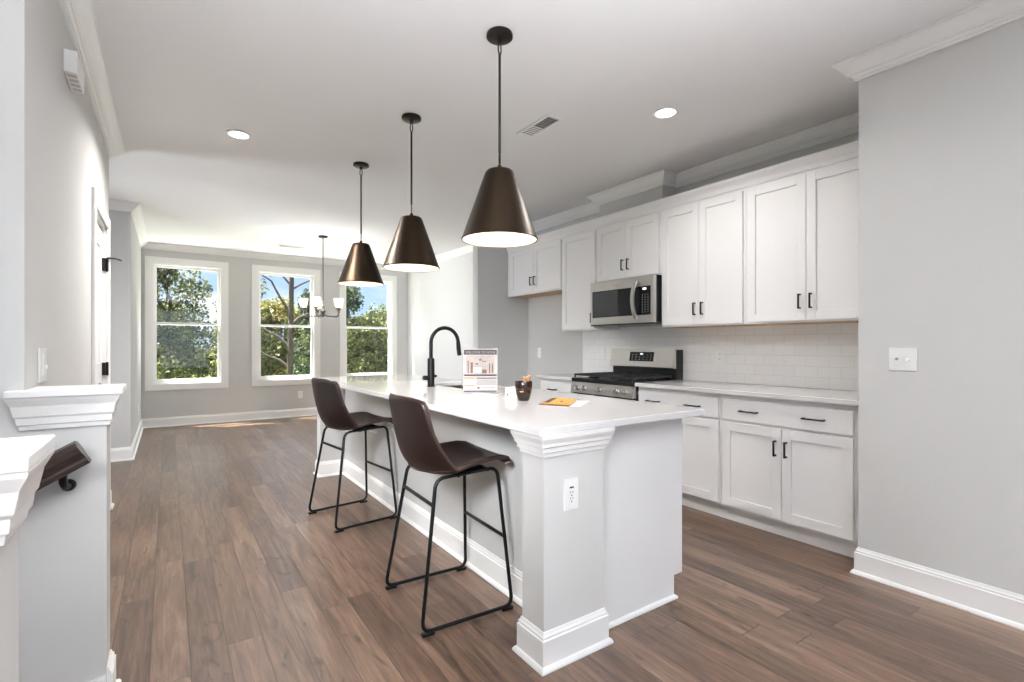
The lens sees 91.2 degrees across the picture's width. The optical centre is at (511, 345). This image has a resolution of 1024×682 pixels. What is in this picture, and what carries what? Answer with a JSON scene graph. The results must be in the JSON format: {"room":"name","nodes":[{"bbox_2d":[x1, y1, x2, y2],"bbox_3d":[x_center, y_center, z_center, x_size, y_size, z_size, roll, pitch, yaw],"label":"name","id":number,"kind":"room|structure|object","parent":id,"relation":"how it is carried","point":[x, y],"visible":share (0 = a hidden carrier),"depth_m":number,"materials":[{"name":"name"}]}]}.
{"room":"kitchen","nodes":[
{"label":"kitchen","id":0,"kind":"room"},
{"bbox_2d":[0,528,18,681],"bbox_3d":[-1.611,2.150,0.144,2.106,3.940,0.120,0,0,-34],"label":"wall","id":1,"kind":"structure","parent":0,"point":[9,553],"depth_m":0.74,"materials":[{"name":"grey paint"}]},
{"bbox_2d":[0,448,54,545],"bbox_3d":[-1.595,0.224,0.155,2.144,0.103,0.196,0,0,-34],"label":"trim","id":2,"kind":"structure","parent":1,"relation":"attached to","point":[17,490],"depth_m":0.69,"materials":[{"name":"white paint"}]},
{"bbox_2d":[0,435,55,474],"bbox_3d":[-1.595,0.161,0.155,2.144,0.022,0.200,0,0,-34],"label":"trim","id":3,"kind":"structure","parent":2,"relation":"on","point":[19,454],"depth_m":0.72,"materials":[{"name":"white paint"}]},
{"bbox_2d":[0,0,108,681],"bbox_3d":[-2.342,-0.145,2.638,0.140,2.730,2.700,0,0,-34],"label":"wall","id":4,"kind":"structure","parent":0,"point":[53,151],"depth_m":1.79,"materials":[{"name":"grey paint"}]},
{"bbox_2d":[38,348,47,382],"bbox_3d":[-1.656,0.070,1.775,0.014,0.120,0.118,0,0,-34],"label":"light switch","id":5,"kind":"object","parent":4,"relation":"attached to","point":[42,352],"visible":1,"depth_m":1.76,"materials":[{"name":"white plastic"}]},
{"bbox_2d":[63,48,83,93],"bbox_3d":[-1.954,-1.218,2.238,0.046,0.100,0.215,0,0,-34],"label":"door chime","id":6,"kind":"object","parent":4,"relation":"attached to","point":[72,67],"visible":1,"depth_m":2.16,"materials":[{"name":"white plastic"}]},
{"bbox_2d":[67,74,81,91],"bbox_3d":[-1.951,-1.169,2.238,0.032,0.001,0.174,0,0,-34],"label":"grille","id":7,"kind":"object","parent":6,"relation":"attached to","point":[74,81],"depth_m":2.24,"materials":[{"name":"grey plastic"}]},
{"bbox_2d":[59,0,124,158],"bbox_3d":[-3.042,-1.460,2.158,2.023,0.098,2.886,0,0,-34],"label":"trim","id":8,"kind":"structure","parent":4,"relation":"attached to","point":[79,15],"depth_m":2.63,"materials":[{"name":"white paint"}]},
{"bbox_2d":[91,187,121,509],"bbox_3d":[-2.741,0.147,3.298,0.228,2.145,0.950,0,0,-34],"label":"door","id":9,"kind":"structure","parent":4,"relation":"in","point":[100,264],"depth_m":3.51,"materials":[{"name":"white paint"}]},
{"bbox_2d":[24,425,109,681],"bbox_3d":[-2.268,1.305,1.124,2.130,5.630,0.120,0,0,-34],"label":"wall","id":10,"kind":"structure","parent":0,"point":[67,533],"depth_m":1.62,"materials":[{"name":"grey paint"}]},
{"bbox_2d":[3,394,121,430],"bbox_3d":[-1.474,0.213,1.669,0.279,0.103,0.196,0,0,-34],"label":"trim","id":11,"kind":"structure","parent":10,"relation":"attached to","point":[88,410],"depth_m":1.60,"materials":[{"name":"white paint"}]},
{"bbox_2d":[36,441,91,490],"bbox_3d":[-2.061,0.805,1.129,1.717,1.010,0.105,0,0,-34],"label":"handrail","id":12,"kind":"object","parent":10,"relation":"attached to","point":[67,459],"visible":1,"depth_m":1.55,"materials":[{"name":"brown wood"}]},
{"bbox_2d":[3,383,126,398],"bbox_3d":[-1.470,0.151,1.671,0.285,0.022,0.210,0,0,-34],"label":"trim","id":13,"kind":"structure","parent":10,"relation":"attached to","point":[97,389],"depth_m":1.61,"materials":[{"name":"white paint"}]},
{"bbox_2d":[91,674,105,681],"bbox_3d":[-2.025,1.860,1.210,1.628,1.520,0.014,0,0,-34],"label":"trim","id":14,"kind":"structure","parent":10,"relation":"attached to","point":[102,678],"depth_m":1.66,"materials":[{"name":"white paint"}]},
{"bbox_2d":[107,649,120,681],"bbox_3d":[-1.890,1.150,2.305,0.230,0.140,1.640,0,0,-34],"label":"baseboard","id":15,"kind":"structure","parent":10,"relation":"attached to","point":[111,666],"depth_m":1.73,"materials":[{"name":"white paint"}]},
{"bbox_2d":[109,209,140,447],"bbox_3d":[-5.563,-0.145,5.788,1.970,2.730,2.440,0,0,-34],"label":"wall","id":16,"kind":"structure","parent":0,"point":[125,245],"depth_m":5.31,"materials":[{"name":"grey paint"}]},
{"bbox_2d":[141,248,406,418],"bbox_3d":[-3.827,-0.145,8.543,4.550,2.730,0.140,0,0,-34],"label":"wall","id":17,"kind":"structure","parent":0,"point":[240,396],"depth_m":8.12,"materials":[{"name":"grey paint"}]},
{"bbox_2d":[145,256,228,390],"bbox_3d":[-4.995,-0.321,7.731,1.075,1.988,0.158,0,0,-34],"label":"window","id":18,"kind":"structure","parent":17,"relation":"in","point":[222,381],"depth_m":7.63,"materials":[{"name":"white paint"}]},
{"bbox_2d":[111,407,316,461],"bbox_3d":[-3.449,1.150,6.365,6.110,0.140,3.880,0,0,-34],"label":"baseboard","id":19,"kind":"structure","parent":17,"relation":"attached to","point":[123,453],"depth_m":7.75,"materials":[{"name":"white paint"}]},
{"bbox_2d":[252,264,319,386],"bbox_3d":[-3.836,-0.321,8.526,1.075,1.988,0.158,0,0,-34],"label":"window","id":20,"kind":"structure","parent":17,"relation":"in","point":[257,270],"depth_m":8.45,"materials":[{"name":"white paint"}]},
{"bbox_2d":[109,199,472,269],"bbox_3d":[-3.449,-1.464,6.365,6.110,0.090,3.880,0,0,-34],"label":"trim","id":21,"kind":"structure","parent":17,"relation":"attached to","point":[134,208],"depth_m":7.74,"materials":[{"name":"white paint"}]},
{"bbox_2d":[298,391,302,397],"bbox_3d":[-3.628,0.845,8.589,0.075,0.120,0.008,0,0,-34],"label":"power outlet","id":22,"kind":"object","parent":17,"relation":"attached to","point":[300,393],"visible":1,"depth_m":8.59,"materials":[{"name":"white plastic"}]},
{"bbox_2d":[340,272,396,375],"bbox_3d":[-2.678,-0.321,9.320,1.068,1.988,0.158,0,0,-34],"label":"window","id":23,"kind":"structure","parent":17,"relation":"in","point":[391,281],"depth_m":9.51,"materials":[{"name":"white paint"}]},
{"bbox_2d":[473,246,527,385],"bbox_3d":[-0.076,-0.145,6.256,0.880,2.730,0.114,0,0,-34],"label":"wall","id":24,"kind":"structure","parent":0,"point":[500,321],"depth_m":6.13,"materials":[{"name":"grey paint"}]},
{"bbox_2d":[92,0,985,263],"bbox_3d":[-0.689,-1.635,2.729,6.850,0.250,13.360,0,0,-34],"label":"ceiling","id":25,"kind":"structure","parent":0,"point":[320,88],"depth_m":3.07,"materials":[{"name":"white paint"}]},
{"bbox_2d":[225,129,251,139],"bbox_3d":[-1.954,-1.505,3.583,0.166,0.010,0.166,0,0,-34],"label":"recessed light","id":26,"kind":"object","parent":25,"relation":"in","point":[235,133],"visible":1,"depth_m":3.58,"materials":[{"name":"white paint"}]},
{"bbox_2d":[277,245,304,248],"bbox_3d":[-3.387,-1.506,7.681,0.360,0.006,0.160,0,0,-34],"label":"ceiling vent","id":27,"kind":"object","parent":25,"relation":"in","point":[286,246],"visible":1,"depth_m":7.65,"materials":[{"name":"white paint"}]},
{"bbox_2d":[298,235,342,317],"bbox_3d":[-2.629,-0.947,6.953,0.607,1.124,0.588,0,0,-34],"label":"chandelier","id":28,"kind":"object","parent":25,"relation":"hanging from","point":[317,305],"visible":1,"depth_m":6.90,"materials":[{"name":"frosted white glass"},{"name":"brushed grey metal"},{"name":"dark bronze"}]},
{"bbox_2d":[338,161,383,286],"bbox_3d":[-1.259,-1.009,4.181,0.372,1.002,0.372,0,0,-34],"label":"pendant lamp","id":29,"kind":"object","parent":25,"relation":"hanging from","point":[360,269],"visible":1,"depth_m":4.09,"materials":[{"name":"brown metal"}]},
{"bbox_2d":[382,113,439,271],"bbox_3d":[-0.665,-1.009,3.315,0.372,1.002,0.372,0,0,-34],"label":"pendant lamp","id":30,"kind":"object","parent":25,"relation":"hanging from","point":[410,250],"visible":1,"depth_m":3.23,"materials":[{"name":"brown metal"}]},
{"bbox_2d":[461,26,537,247],"bbox_3d":[-0.060,-1.009,2.432,0.372,1.002,0.372,0,0,-34],"label":"pendant lamp","id":31,"kind":"object","parent":25,"relation":"hanging from","point":[499,217],"visible":1,"depth_m":2.35,"materials":[{"name":"brown metal"}]},
{"bbox_2d":[516,114,563,137],"bbox_3d":[0.188,-1.506,3.457,0.135,0.006,0.360,0,0,-34],"label":"ceiling vent","id":32,"kind":"object","parent":25,"relation":"in","point":[546,122],"visible":1,"depth_m":3.44,"materials":[{"name":"white metal"}]},
{"bbox_2d":[652,106,678,118],"bbox_3d":[0.994,-1.505,3.246,0.166,0.010,0.166,0,0,-34],"label":"recessed light","id":33,"kind":"object","parent":25,"relation":"in","point":[664,112],"visible":1,"depth_m":3.24,"materials":[{"name":"white paint"}]},
{"bbox_2d":[110,415,1023,681],"bbox_3d":[-0.738,1.320,2.756,6.500,0.200,13.180,0,0,-34],"label":"floor","id":34,"kind":"structure","parent":0,"point":[221,570],"depth_m":2.39,"materials":[{"name":"brown wood"}]},
{"bbox_2d":[308,377,396,532],"bbox_3d":[-1.149,0.721,3.575,0.506,0.998,0.504,0,0,-41],"label":"bar stool","id":35,"kind":"object","parent":34,"relation":"on","point":[332,410],"visible":1,"depth_m":3.40,"materials":[{"name":"brown leather"}]},
{"bbox_2d":[385,392,512,637],"bbox_3d":[-0.325,0.721,2.409,0.506,0.998,0.504,0,0,-32],"label":"bar stool","id":36,"kind":"object","parent":34,"relation":"on","point":[418,443],"visible":1,"depth_m":2.25,"materials":[{"name":"brown leather"}]},
{"bbox_2d":[313,388,681,676],"bbox_3d":[-0.482,0.778,3.584,1.000,0.884,3.554,0,0,-34],"label":"kitchen island","id":37,"kind":"object","parent":34,"relation":"on","point":[579,574],"visible":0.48,"depth_m":2.28,"materials":[{"name":"grey paint"}]},
{"bbox_2d":[368,423,376,433],"bbox_3d":[-1.172,0.650,4.156,0.008,0.130,0.300,0,0,-34],"label":"wall vent","id":38,"kind":"object","parent":37,"relation":"attached to","point":[372,430],"visible":0.17,"depth_m":4.08,"materials":[{"name":"white plastic"}]},
{"bbox_2d":[311,374,703,435],"bbox_3d":[-0.491,0.320,3.579,0.998,0.030,3.542,0,0,-34],"label":"island countertop","id":39,"kind":"structure","parent":37,"relation":"on","point":[527,417],"depth_m":2.49,"materials":[{"name":"white stone"}]},
{"bbox_2d":[422,326,461,386],"bbox_3d":[-0.520,0.080,3.747,0.318,0.448,0.060,0,0,-34],"label":"faucet","id":40,"kind":"object","parent":39,"relation":"on","point":[430,377],"visible":1,"depth_m":3.69,"materials":[{"name":"black metal"}]},
{"bbox_2d":[447,385,462,388],"bbox_3d":[-0.370,0.435,3.832,0.344,0.198,0.720,0,0,-34],"label":"sink","id":41,"kind":"object","parent":39,"relation":"in","point":[454,386],"visible":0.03,"depth_m":4.19,"materials":[{"name":"silver metal"}]},
{"bbox_2d":[463,349,497,392],"bbox_3d":[-0.203,0.161,3.218,0.224,0.286,0.079,0,0,-3],"label":"sign holder","id":42,"kind":"object","parent":39,"relation":"on","point":[479,365],"visible":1,"depth_m":3.18,"materials":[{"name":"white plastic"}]},
{"bbox_2d":[466,355,494,373],"bbox_3d":[-0.201,0.123,3.181,0.180,0.118,0.001,0,0,-3],"label":"picture","id":43,"kind":"object","parent":42,"relation":"on","point":[475,364],"depth_m":3.18,"materials":[{"name":"grey"}]},
{"bbox_2d":[465,393,499,395],"bbox_3d":[-0.173,0.304,3.082,0.187,0.001,0.156,0,0,15],"label":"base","id":44,"kind":"object","parent":39,"relation":"on","point":[472,394],"visible":1,"depth_m":3.09,"materials":[{"name":"white"}]},
{"bbox_2d":[505,387,516,397],"bbox_3d":[-0.008,0.273,2.929,0.066,0.062,0.038,0,0,-14],"label":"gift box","id":45,"kind":"object","parent":39,"relation":"on","point":[510,392],"visible":0.92,"depth_m":2.92,"materials":[{"name":"white paper"}]},
{"bbox_2d":[515,381,531,400],"bbox_3d":[0.066,0.252,2.776,0.112,0.106,0.112,0,0,-34],"label":"mug","id":46,"kind":"object","parent":39,"relation":"on","point":[523,390],"visible":0.99,"depth_m":2.73,"materials":[{"name":"black ceramic"}]},
{"bbox_2d":[523,375,530,381],"bbox_3d":[0.082,0.193,2.766,0.051,0.060,0.024,0,0,-12],"label":"candy","id":47,"kind":"object","parent":46,"relation":"in","point":[527,379],"visible":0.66,"depth_m":2.76,"materials":[{"name":"orange food"}]},
{"bbox_2d":[538,397,576,407],"bbox_3d":[0.254,0.300,2.656,0.159,0.005,0.415,0,0,16],"label":"booklet","id":48,"kind":"object","parent":39,"relation":"on","point":[552,402],"visible":1,"depth_m":2.61,"materials":[{"name":"yellow paper"}]},
{"bbox_2d":[569,400,589,406],"bbox_3d":[0.352,0.304,2.621,0.106,0.001,0.311,0,0,11],"label":"paper sheet","id":49,"kind":"object","parent":39,"relation":"on","point":[578,403],"visible":0.71,"depth_m":2.61,"materials":[{"name":"white paper"}]},
{"bbox_2d":[563,477,577,510],"bbox_3d":[0.231,0.582,1.957,0.074,0.122,0.008,0,0,-34],"label":"power outlet","id":50,"kind":"object","parent":37,"relation":"attached to","point":[570,486],"visible":1,"depth_m":1.95,"materials":[{"name":"white plastic"}]},
{"bbox_2d":[568,485,574,503],"bbox_3d":[0.232,0.582,1.955,0.034,0.068,0.002,0,0,-34],"label":"receptacle","id":51,"kind":"object","parent":50,"relation":"attached to","point":[571,488],"depth_m":1.95,"materials":[{"name":"white plastic"}]},
{"bbox_2d":[541,378,573,392],"bbox_3d":[0.671,0.778,5.108,0.642,0.884,0.532,0,0,-34],"label":"base cabinet","id":52,"kind":"object","parent":34,"relation":"on","point":[546,384],"visible":0.15,"depth_m":4.95,"materials":[{"name":"white paint"}]},
{"bbox_2d":[536,373,588,380],"bbox_3d":[0.669,0.320,5.117,0.640,0.030,0.552,0,0,-34],"label":"countertop","id":53,"kind":"structure","parent":52,"relation":"on","point":[568,376],"depth_m":5.00,"materials":[{"name":"white stone"}]},
{"bbox_2d":[571,348,682,400],"bbox_3d":[1.007,0.626,4.548,0.705,1.188,0.760,0,0,-34],"label":"gas range","id":54,"kind":"object","parent":34,"relation":"on","point":[630,366],"visible":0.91,"depth_m":4.47,"materials":[{"name":"silver metal"}]},
{"bbox_2d":[572,377,670,386],"bbox_3d":[0.988,0.320,4.534,0.522,0.036,0.760,0,0,-34],"label":"cooktop","id":55,"kind":"object","parent":54,"relation":"in","point":[585,381],"depth_m":4.37,"materials":[{"name":"black metal"}]},
{"bbox_2d":[639,387,726,518],"bbox_3d":[1.469,0.778,3.945,0.642,0.884,0.745,0,0,-34],"label":"base cabinet","id":56,"kind":"object","parent":34,"relation":"on","point":[701,435],"visible":0.35,"depth_m":3.62,"materials":[{"name":"white paint"}]},
{"bbox_2d":[722,394,858,557],"bbox_3d":[1.929,0.778,3.273,0.642,0.884,0.881,0,0,-34],"label":"base cabinet","id":57,"kind":"object","parent":34,"relation":"on","point":[790,468],"visible":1,"depth_m":3.08,"materials":[{"name":"white paint"}]},
{"bbox_2d":[635,380,858,405],"bbox_3d":[1.721,0.320,3.582,0.640,0.030,1.631,0,0,-34],"label":"countertop","id":58,"kind":"structure","parent":57,"relation":"on","point":[842,397],"depth_m":3.38,"materials":[{"name":"white stone"}]},
{"bbox_2d":[407,132,858,390],"bbox_3d":[0.269,-0.145,6.430,0.184,2.730,7.977,0,0,-34],"label":"wall","id":59,"kind":"structure","parent":0,"point":[821,356],"depth_m":4.80,"materials":[{"name":"tile"}]},
{"bbox_2d":[508,238,562,297],"bbox_3d":[0.345,-0.901,5.841,0.352,0.618,1.042,0,0,-34],"label":"upper cabinet","id":60,"kind":"object","parent":59,"relation":"attached to","point":[534,271],"visible":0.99,"depth_m":5.70,"materials":[{"name":"white paint"}]},
{"bbox_2d":[506,140,858,252],"bbox_3d":[1.054,-1.189,4.548,0.046,0.086,3.977,0,0,-34],"label":"crown molding","id":61,"kind":"structure","parent":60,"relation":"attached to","point":[850,150],"depth_m":3.79,"materials":[{"name":"white paint"}]},
{"bbox_2d":[538,348,541,357],"bbox_3d":[0.339,0.092,6.173,0.008,0.120,0.075,0,0,-34],"label":"power outlet","id":62,"kind":"object","parent":59,"relation":"attached to","point":[539,349],"visible":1,"depth_m":6.16,"materials":[{"name":"white plastic"}]},
{"bbox_2d":[562,228,618,330],"bbox_3d":[0.789,-0.681,5.192,0.352,1.058,0.526,0,0,-34],"label":"upper cabinet","id":63,"kind":"object","parent":59,"relation":"attached to","point":[579,251],"visible":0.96,"depth_m":5.12,"materials":[{"name":"white paint"}]},
{"bbox_2d":[597,211,661,281],"bbox_3d":[1.157,-0.906,4.656,0.352,0.608,0.771,0,0,-34],"label":"upper cabinet","id":64,"kind":"object","parent":59,"relation":"attached to","point":[629,248],"visible":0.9,"depth_m":4.53,"materials":[{"name":"white paint"}]},
{"bbox_2d":[591,274,661,325],"bbox_3d":[1.108,-0.391,4.616,0.477,0.415,0.771,0,0,-34],"label":"microwave","id":65,"kind":"object","parent":64,"relation":"attached to","point":[637,300],"visible":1,"depth_m":4.44,"materials":[{"name":"silver metal"}]},
{"bbox_2d":[662,187,765,327],"bbox_3d":[1.590,-0.679,4.024,0.352,1.061,0.756,0,0,-34],"label":"upper cabinet","id":66,"kind":"object","parent":59,"relation":"attached to","point":[704,241],"visible":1,"depth_m":3.90,"materials":[{"name":"white paint"}]},
{"bbox_2d":[716,349,723,363],"bbox_3d":[1.718,0.093,4.145,0.008,0.120,0.075,0,0,-34],"label":"power outlet","id":67,"kind":"object","parent":59,"relation":"attached to","point":[719,352],"visible":1,"depth_m":4.14,"materials":[{"name":"white plastic"}]},
{"bbox_2d":[747,157,858,325],"bbox_3d":[2.052,-0.679,3.351,0.352,1.061,0.872,0,0,-34],"label":"upper cabinet","id":68,"kind":"object","parent":59,"relation":"attached to","point":[803,227],"visible":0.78,"depth_m":3.29,"materials":[{"name":"white paint"}]},
{"bbox_2d":[600,185,674,216],"bbox_3d":[1.181,-1.365,4.799,0.175,0.290,0.780,0,0,-34],"label":"wall","id":69,"kind":"structure","parent":0,"point":[660,192],"depth_m":4.66,"materials":[{"name":"grey paint"}]},
{"bbox_2d":[859,18,1023,594],"bbox_3d":[3.644,-0.145,0.839,0.870,2.730,5.063,0,0,-34],"label":"wall","id":70,"kind":"structure","parent":0,"point":[941,132],"depth_m":2.38,"materials":[{"name":"grey paint"}]},
{"bbox_2d":[889,347,916,370],"bbox_3d":[1.954,0.070,2.513,0.024,0.118,0.118,0,0,-34],"label":"light switch","id":71,"kind":"object","parent":70,"relation":"attached to","point":[900,358],"visible":1,"depth_m":2.51,"materials":[{"name":"white plastic"}]},
{"bbox_2d":[850,546,1023,630],"bbox_3d":[3.328,1.150,0.641,0.185,0.140,5.093,0,0,-34],"label":"baseboard","id":72,"kind":"structure","parent":70,"relation":"attached to","point":[996,604],"depth_m":2.38,"materials":[{"name":"white paint"}]},
{"label":"outside","id":73,"kind":"structure","parent":0,"visible":0},
{"bbox_3d":[-28.306,1.920,58.968,100.000,0.200,110.719,0,0,-34],"label":"ground","id":74,"kind":"structure","parent":73,"visible":0},
{"bbox_2d":[157,302,206,378],"bbox_3d":[-12.470,0.086,18.259,2.432,3.512,2.031,0,0,-34],"label":"leafy tree","id":75,"kind":"object","parent":74,"relation":"on","point":[191,345],"visible":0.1,"depth_m":18.18,"materials":[{"name":"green plant"}]},
{"bbox_2d":[157,268,217,378],"bbox_3d":[-9.685,-1.144,13.892,2.868,5.939,3.232,0,0,-8],"label":"leafy tree","id":76,"kind":"object","parent":74,"relation":"on","point":[164,371],"visible":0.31,"depth_m":13.92,"materials":[{"name":"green plant"}]},
{"bbox_2d":[192,346,216,372],"bbox_3d":[-19.125,0.945,33.010,3.505,1.750,0.080,0,0,-34],"label":"fence","id":77,"kind":"object","parent":74,"relation":"on","point":[207,351],"visible":0.03,"depth_m":32.50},
{"bbox_2d":[209,318,217,367],"bbox_3d":[-15.133,0.135,27.369,2.479,3.382,2.349,0,0,-34],"label":"leafy tree","id":78,"kind":"object","parent":74,"relation":"on","point":[215,331],"visible":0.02,"depth_m":26.76,"materials":[{"name":"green plant"}]},
{"bbox_2d":[207,276,282,376],"bbox_3d":[-8.469,-0.274,15.828,2.048,4.349,2.318,0,0,-12],"label":"leafy tree","id":79,"kind":"object","parent":74,"relation":"on","point":[265,341],"visible":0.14,"depth_m":16.11,"materials":[{"name":"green plant"}]},
{"bbox_2d":[260,296,302,375],"bbox_3d":[-10.801,-0.103,22.083,2.788,4.284,3.136,0,0,-38],"label":"leafy tree","id":80,"kind":"object","parent":74,"relation":"on","point":[278,315],"visible":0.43,"depth_m":21.61,"materials":[{"name":"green plant"}]},
{"bbox_2d":[261,275,310,374],"bbox_3d":[-6.131,-2.176,14.036,2.333,7.997,2.601,0,0,26],"label":"pine trunk","id":81,"kind":"object","parent":74,"relation":"on","point":[290,310],"visible":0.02,"depth_m":13.91,"materials":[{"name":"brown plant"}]},
{"bbox_2d":[279,308,307,372],"bbox_3d":[-12.040,-0.037,28.224,3.504,4.284,3.680,0,0,-34],"label":"leafy tree","id":82,"kind":"object","parent":74,"relation":"on","point":[297,330],"visible":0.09,"depth_m":27.43,"materials":[{"name":"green plant"}]},
{"bbox_2d":[286,286,310,374],"bbox_3d":[-7.835,-0.311,19.939,2.377,4.276,2.267,0,0,-42],"label":"evergreen tree","id":83,"kind":"object","parent":74,"relation":"on","point":[305,370],"visible":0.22,"depth_m":19.67,"materials":[{"name":"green plant"}]},
{"bbox_2d":[297,330,310,367],"bbox_3d":[-9.289,-0.023,25.417,2.889,4.047,3.078,0,0,-3],"label":"leafy tree","id":84,"kind":"object","parent":74,"relation":"on","point":[302,335],"visible":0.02,"depth_m":24.66,"materials":[{"name":"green plant"}]},
{"bbox_2d":[346,286,364,367],"bbox_3d":[-5.998,-0.233,17.794,2.337,4.294,2.436,0,0,-34],"label":"evergreen tree","id":85,"kind":"object","parent":74,"relation":"on","point":[351,293],"visible":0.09,"depth_m":17.56,"materials":[{"name":"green plant"}]},
{"bbox_2d":[346,312,387,372],"bbox_3d":[-4.307,0.519,14.569,2.277,2.977,2.268,0,0,25],"label":"leafy tree","id":86,"kind":"object","parent":74,"relation":"on","point":[364,343],"visible":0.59,"depth_m":14.06,"materials":[{"name":"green plant"}]},
{"bbox_2d":[366,303,387,359],"bbox_3d":[-5.070,0.153,20.745,3.060,3.901,2.702,0,0,44],"label":"leafy tree","id":87,"kind":"object","parent":74,"relation":"on","point":[384,313],"visible":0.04,"depth_m":20.44,"materials":[{"name":"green plant"}]},
{"bbox_3d":[2.758,-0.145,-2.922,5.845,2.730,0.140,0,0,-34],"label":"wall","id":88,"kind":"structure","parent":0,"visible":0},
{"bbox_2d":[532,0,1023,231],"bbox_3d":[2.422,-1.460,2.416,0.823,0.098,9.046,0,0,-34],"label":"trim","id":89,"kind":"structure","parent":88,"relation":"attached to","point":[983,17],"depth_m":3.26,"materials":[{"name":"white paint"}]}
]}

